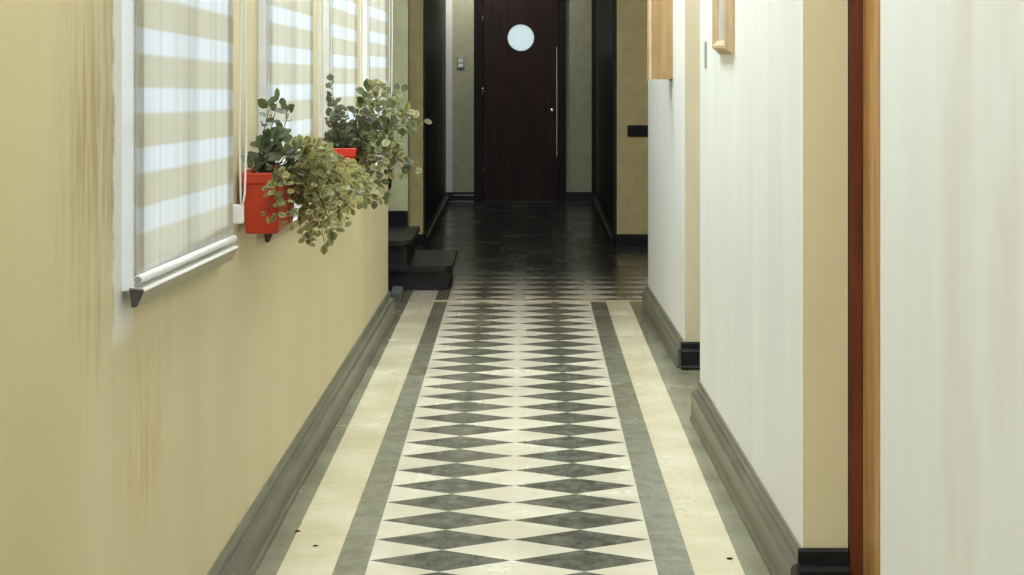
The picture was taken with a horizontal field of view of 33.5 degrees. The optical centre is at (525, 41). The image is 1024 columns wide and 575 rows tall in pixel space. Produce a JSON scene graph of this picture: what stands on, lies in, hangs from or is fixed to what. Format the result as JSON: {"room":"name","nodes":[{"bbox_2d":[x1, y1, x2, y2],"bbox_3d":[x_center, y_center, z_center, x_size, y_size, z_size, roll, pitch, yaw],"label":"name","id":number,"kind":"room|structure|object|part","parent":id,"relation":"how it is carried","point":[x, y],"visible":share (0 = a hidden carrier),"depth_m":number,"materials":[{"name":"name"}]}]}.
{"room":"hallway","nodes":[
{"label":"hallway","id":0,"kind":"room"},
{"bbox_2d":[0,0,387,574],"bbox_3d":[-0.977,-0.400,3.675,0.200,4.000,12.354,0,0,1],"label":"wall","id":1,"kind":"structure","parent":0,"point":[138,440],"depth_m":3.62,"materials":[{"name":"beige paint"}]},
{"bbox_2d":[122,0,226,294],"bbox_3d":[-0.907,-0.140,4.232,0.126,1.420,1.097,0,0,1],"label":"window","id":2,"kind":"structure","parent":1,"relation":"in","point":[129,7],"depth_m":3.69,"materials":[{"name":"white paint"}]},
{"bbox_2d":[129,0,246,307],"bbox_3d":[-0.831,-0.138,4.272,0.088,1.504,1.225,0,0,0],"label":"window blind","id":3,"kind":"object","parent":2,"relation":"attached to","point":[186,210],"visible":1,"depth_m":4.15,"materials":[{"name":"fabric"}]},
{"bbox_3d":[-0.833,0.572,4.223,0.034,0.084,1.115,0,0,1],"label":"rail","id":4,"kind":"part","parent":3,"relation":"part of","materials":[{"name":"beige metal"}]},
{"bbox_3d":[-0.809,-0.164,4.857,0.011,1.312,0.056,0,0,12],"label":"pull chain","id":5,"kind":"part","parent":3,"relation":"part of","materials":[{"name":"white plastic"}]},
{"bbox_2d":[258,0,268,234],"bbox_3d":[-0.886,-0.107,5.923,0.126,1.485,0.997,0,0,1],"label":"window","id":6,"kind":"structure","parent":1,"relation":"in","point":[263,5],"depth_m":5.43,"materials":[{"name":"white paint"}]},
{"bbox_2d":[264,0,321,242],"bbox_3d":[-0.809,-0.112,5.960,0.087,1.555,1.121,0,0,0],"label":"window blind","id":7,"kind":"object","parent":1,"relation":"attached to","point":[290,21],"visible":0.51,"depth_m":5.96,"materials":[{"name":"fabric"}]},
{"bbox_3d":[-0.812,0.630,5.913,0.034,0.070,1.014,0,0,1],"label":"rail","id":8,"kind":"part","parent":7,"relation":"part of","materials":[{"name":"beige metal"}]},
{"bbox_3d":[-0.789,-0.173,6.495,0.010,1.293,0.053,0,0,9],"label":"pull chain","id":9,"kind":"part","parent":7,"relation":"part of","materials":[{"name":"white plastic"}]},
{"bbox_2d":[207,291,395,574],"bbox_3d":[-0.854,1.522,3.675,0.049,0.155,12.352,0,0,1],"label":"baseboard","id":10,"kind":"structure","parent":1,"relation":"attached to","point":[248,545],"depth_m":6.15,"materials":[{"name":"grey paint"}]},
{"bbox_2d":[241,87,383,254],"bbox_3d":[-0.664,0.397,5.370,0.393,0.519,0.847,0,0,0],"label":"potted plant","id":11,"kind":"object","parent":1,"relation":"attached to","point":[319,176],"visible":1,"depth_m":5.12,"materials":[{"name":"green plant"}]},
{"bbox_3d":[-0.784,0.479,5.205,0.132,0.182,0.350,0,0,0],"label":"pot","id":12,"kind":"part","parent":11,"relation":"part of","materials":[{"name":"red plastic"}]},
{"bbox_2d":[323,0,331,142],"bbox_3d":[-0.866,-0.102,7.447,0.137,1.495,0.905,0,0,0],"label":"window","id":13,"kind":"structure","parent":1,"relation":"in","point":[327,4],"depth_m":7.00,"materials":[{"name":"white paint"}]},
{"bbox_2d":[332,0,363,122],"bbox_3d":[-0.790,-0.108,7.486,0.086,1.563,1.032,0,0,0],"label":"window blind","id":14,"kind":"object","parent":1,"relation":"attached to","point":[344,12],"visible":0.44,"depth_m":7.49,"materials":[{"name":"fabric"}]},
{"bbox_3d":[-0.770,-0.132,7.974,0.011,1.377,0.055,0,0,9],"label":"pull chain","id":15,"kind":"part","parent":14,"relation":"part of","materials":[{"name":"white plastic"}]},
{"bbox_2d":[363,0,368,160],"bbox_3d":[-0.848,-0.098,8.928,0.137,1.505,0.905,0,0,0],"label":"window","id":16,"kind":"structure","parent":1,"relation":"in","point":[366,2],"depth_m":8.47,"materials":[{"name":"white paint"}]},
{"bbox_2d":[322,74,431,208],"bbox_3d":[-0.609,0.398,6.691,0.470,0.551,0.440,0,0,0],"label":"potted plant","id":17,"kind":"object","parent":1,"relation":"attached to","point":[351,141],"visible":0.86,"depth_m":6.60,"materials":[{"name":"green plant"}]},
{"bbox_3d":[-0.719,0.499,6.695,0.132,0.182,0.350,0,0,0],"label":"pot","id":18,"kind":"part","parent":17,"relation":"part of","materials":[{"name":"red plastic"}]},
{"bbox_2d":[367,0,392,171],"bbox_3d":[-0.772,-0.105,8.966,0.086,1.569,1.033,0,0,0],"label":"window blind","id":19,"kind":"object","parent":1,"relation":"attached to","point":[377,8],"visible":0.42,"depth_m":8.99,"materials":[{"name":"fabric"}]},
{"bbox_3d":[-0.753,-0.108,9.454,0.010,1.424,0.058,0,0,11],"label":"pull chain","id":20,"kind":"part","parent":19,"relation":"part of","materials":[{"name":"white plastic"}]},
{"bbox_2d":[388,0,409,225],"bbox_3d":[-1.700,-0.400,11.890,1.760,4.000,0.180,0,0,0],"label":"wall","id":21,"kind":"structure","parent":0,"point":[400,201],"depth_m":11.80,"materials":[{"name":"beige paint"}]},
{"bbox_2d":[388,116,392,189],"bbox_3d":[-1.315,0.462,11.751,0.791,1.250,0.095,0,0,0],"label":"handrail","id":22,"kind":"object","parent":21,"relation":"attached to","point":[390,170],"visible":0.06,"depth_m":11.71,"materials":[{"name":"black metal"}]},
{"bbox_2d":[388,211,407,225],"bbox_3d":[-1.660,1.235,11.785,1.680,0.130,0.030,0,0,0],"label":"baseboard","id":23,"kind":"structure","parent":21,"relation":"attached to","point":[395,218],"depth_m":11.77,"materials":[{"name":"black paint"}]},
{"bbox_2d":[410,0,423,233],"bbox_3d":[-1.752,-0.400,13.360,1.895,4.000,0.180,0,0,0],"label":"wall","id":24,"kind":"structure","parent":0,"point":[416,6],"depth_m":13.27,"materials":[{"name":"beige paint"}]},
{"bbox_2d":[415,234,423,247],"bbox_3d":[-1.690,1.550,13.248,1.780,0.100,0.043,0,0,0],"label":"baseboard","id":25,"kind":"structure","parent":24,"relation":"attached to","point":[419,241],"depth_m":13.23,"materials":[{"name":"black paint"}]},
{"bbox_2d":[424,0,445,231],"bbox_3d":[-0.890,-0.400,15.225,0.180,4.000,3.550,0,0,0],"label":"wall","id":26,"kind":"structure","parent":0,"point":[434,10],"depth_m":14.86,"materials":[{"name":"paint"}]},
{"bbox_2d":[424,192,449,246],"bbox_3d":[-0.778,1.550,15.150,0.043,0.100,3.700,0,0,0],"label":"baseboard","id":27,"kind":"structure","parent":26,"relation":"attached to","point":[429,233],"depth_m":14.61,"materials":[{"name":"black paint"}]},
{"bbox_2d":[255,201,769,574],"bbox_3d":[0.000,1.650,7.350,5.400,0.100,19.700,0,0,0],"label":"floor","id":28,"kind":"structure","parent":0,"point":[477,438],"depth_m":6.81,"materials":[{"name":"tile"}]},
{"bbox_2d":[391,286,402,300],"bbox_3d":[-0.802,1.565,10.580,0.065,0.069,0.160,0,0,0],"label":"baseboard","id":29,"kind":"structure","parent":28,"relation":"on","point":[397,291],"depth_m":10.53,"materials":[{"name":"grey rubber"}]},
{"bbox_2d":[388,226,457,289],"bbox_3d":[-1.441,1.274,11.332,1.938,0.652,0.865,0,0,0],"label":"flight","id":30,"kind":"object","parent":28,"relation":"on","point":[410,268],"visible":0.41,"depth_m":10.95,"materials":[{"name":"stone"}]},
{"bbox_2d":[433,300,641,301],"bbox_3d":[0.072,1.599,10.502,1.295,0.006,0.045,0,0,0],"label":"trim","id":31,"kind":"structure","parent":28,"relation":"on","point":[433,300],"depth_m":10.49,"materials":[{"name":"gold metal"}]},
{"bbox_2d":[452,0,591,191],"bbox_3d":[-0.055,-0.400,17.100,1.850,4.000,0.200,0,0,0],"label":"wall","id":32,"kind":"structure","parent":0,"point":[578,12],"depth_m":17.00,"materials":[{"name":"grey paint"}]},
{"bbox_2d":[446,0,451,191],"bbox_3d":[-0.767,0.100,16.977,0.065,2.800,0.045,0,0,0],"label":"trim","id":33,"kind":"structure","parent":32,"relation":"attached to","point":[448,2],"depth_m":16.95,"materials":[{"name":"white plastic"}]},
{"bbox_2d":[447,192,473,201],"bbox_3d":[-0.660,1.550,16.979,0.280,0.100,0.043,0,0,0],"label":"baseboard","id":34,"kind":"structure","parent":32,"relation":"attached to","point":[453,196],"depth_m":16.96,"materials":[{"name":"black paint"}]},
{"bbox_2d":[457,58,464,68],"bbox_3d":[-0.653,0.210,16.991,0.080,0.110,0.019,0,0,0],"label":"light switch","id":35,"kind":"object","parent":32,"relation":"attached to","point":[460,61],"visible":1,"depth_m":16.99,"materials":[{"name":"grey plastic"}]},
{"bbox_2d":[474,0,565,201],"bbox_3d":[-0.060,0.495,17.062,0.920,2.210,0.175,0,0,0],"label":"door","id":36,"kind":"structure","parent":32,"relation":"in","point":[520,45],"depth_m":17.05,"materials":[{"name":"brown wood"}]},
{"bbox_3d":[-0.052,-0.043,17.068,0.270,0.270,0.006,0,0,0],"label":"round pane","id":37,"kind":"part","parent":36,"relation":"part of","materials":[{"name":"white glass"}]},
{"bbox_2d":[566,192,593,201],"bbox_3d":[0.545,1.550,16.979,0.290,0.100,0.043,0,0,0],"label":"baseboard","id":38,"kind":"structure","parent":32,"relation":"attached to","point":[570,196],"depth_m":16.96,"materials":[{"name":"black paint"}]},
{"bbox_2d":[592,0,594,191],"bbox_3d":[0.672,0.100,16.980,0.035,2.800,0.040,0,0,0],"label":"trim","id":39,"kind":"structure","parent":32,"relation":"attached to","point":[593,1],"depth_m":16.96,"materials":[{"name":"black paint"}]},
{"bbox_2d":[595,0,615,243],"bbox_3d":[0.780,-0.400,15.225,0.180,4.000,3.550,0,0,0],"label":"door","id":40,"kind":"structure","parent":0,"point":[605,10],"depth_m":14.76,"materials":[{"name":"paint"}]},
{"bbox_2d":[591,192,613,246],"bbox_3d":[0.668,1.550,15.150,0.043,0.100,3.700,0,0,0],"label":"baseboard","id":41,"kind":"structure","parent":40,"relation":"attached to","point":[606,228],"depth_m":14.57,"materials":[{"name":"black paint"}]},
{"bbox_2d":[616,0,647,233],"bbox_3d":[1.705,-0.400,13.360,1.990,4.000,0.180,0,0,0],"label":"wall","id":42,"kind":"structure","parent":0,"point":[631,15],"depth_m":13.27,"materials":[{"name":"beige paint"}]},
{"bbox_2d":[616,234,647,247],"bbox_3d":[1.640,1.550,13.248,1.880,0.100,0.043,0,0,0],"label":"baseboard","id":43,"kind":"structure","parent":42,"relation":"attached to","point":[622,240],"depth_m":13.23,"materials":[{"name":"black paint"}]},
{"bbox_2d":[627,125,647,135],"bbox_3d":[0.905,0.692,13.261,0.230,0.087,0.019,0,0,0],"label":"plaque","id":44,"kind":"object","parent":42,"relation":"attached to","point":[632,130],"visible":0.56,"depth_m":13.25,"materials":[{"name":"black paint"}]},
{"bbox_2d":[648,0,699,341],"bbox_3d":[0.889,-0.400,9.310,0.260,4.000,1.946,0,0,-1],"label":"wall","id":45,"kind":"structure","parent":0,"point":[674,105],"depth_m":8.63,"materials":[{"name":"white paint"}]},
{"bbox_2d":[647,0,672,80],"bbox_3d":[0.707,-0.175,8.963,0.128,0.759,0.135,0,0,0],"label":"wall box","id":46,"kind":"object","parent":45,"relation":"attached to","point":[659,12],"visible":1,"depth_m":8.90,"materials":[{"name":"brown wood"}]},
{"bbox_3d":[0.651,-0.178,8.957,0.016,0.754,0.125,0,0,0],"label":"panel","id":47,"kind":"part","parent":46,"relation":"part of","materials":[{"name":"brown wood"}]},
{"bbox_2d":[641,285,684,367],"bbox_3d":[0.738,1.536,9.307,0.043,0.128,1.946,0,0,-1],"label":"baseboard","id":48,"kind":"structure","parent":45,"relation":"attached to","point":[661,323],"depth_m":9.12,"materials":[{"name":"grey paint"}]},
{"bbox_2d":[681,342,699,369],"bbox_3d":[0.869,1.535,8.315,0.222,0.130,0.050,0,0,0],"label":"baseboard","id":49,"kind":"structure","parent":45,"relation":"attached to","point":[690,351],"depth_m":8.30,"materials":[{"name":"black paint"}]},
{"bbox_2d":[700,0,847,547],"bbox_3d":[0.823,-0.400,6.000,0.127,4.000,2.403,0,0,-1],"label":"wall","id":50,"kind":"structure","parent":0,"point":[774,110],"depth_m":5.18,"materials":[{"name":"white paint"}]},
{"bbox_2d":[704,42,706,67],"bbox_3d":[0.739,0.053,6.995,0.007,0.110,0.050,0,0,0],"label":"light switch","id":51,"kind":"object","parent":50,"relation":"attached to","point":[705,43],"visible":1,"depth_m":6.98,"materials":[{"name":"grey plastic"}]},
{"bbox_2d":[712,0,734,53],"bbox_3d":[0.737,-0.302,6.360,0.037,0.695,0.400,0,0,-1],"label":"picture frame","id":52,"kind":"object","parent":50,"relation":"attached to","point":[723,11],"visible":1,"depth_m":6.29,"materials":[{"name":"brown wood"}]},
{"bbox_2d":[718,0,723,40],"bbox_3d":[0.746,-0.302,6.360,0.010,0.605,0.310,0,0,-1],"label":"picture","id":53,"kind":"object","parent":52,"relation":"attached to","point":[720,2],"depth_m":6.44},
{"bbox_2d":[690,381,800,574],"bbox_3d":[0.738,1.518,5.998,0.043,0.165,2.404,0,0,-1],"label":"baseboard","id":54,"kind":"structure","parent":50,"relation":"attached to","point":[776,544],"depth_m":5.70,"materials":[{"name":"grey paint"}]},
{"bbox_2d":[797,548,849,574],"bbox_3d":[0.837,1.514,4.775,0.141,0.172,0.050,0,0,0],"label":"baseboard","id":55,"kind":"structure","parent":50,"relation":"attached to","point":[810,561],"depth_m":4.79,"materials":[{"name":"black paint"}]},
{"bbox_2d":[880,0,1023,574],"bbox_3d":[0.912,-0.400,0.645,0.200,4.000,6.292,0,0,0],"label":"wall","id":56,"kind":"structure","parent":0,"point":[952,71],"depth_m":3.18,"materials":[{"name":"white paint"}]},
{"bbox_3d":[1.025,-0.400,6.075,0.070,4.000,4.750,0,0,0],"label":"wall","id":57,"kind":"structure","parent":0,"visible":0},
{"bbox_2d":[848,0,879,574],"bbox_3d":[0.949,0.500,4.330,0.074,2.200,1.060,0,0,0],"label":"door frame","id":58,"kind":"structure","parent":57,"relation":"in","point":[863,15],"depth_m":4.78,"materials":[{"name":"red wood"}]}
]}

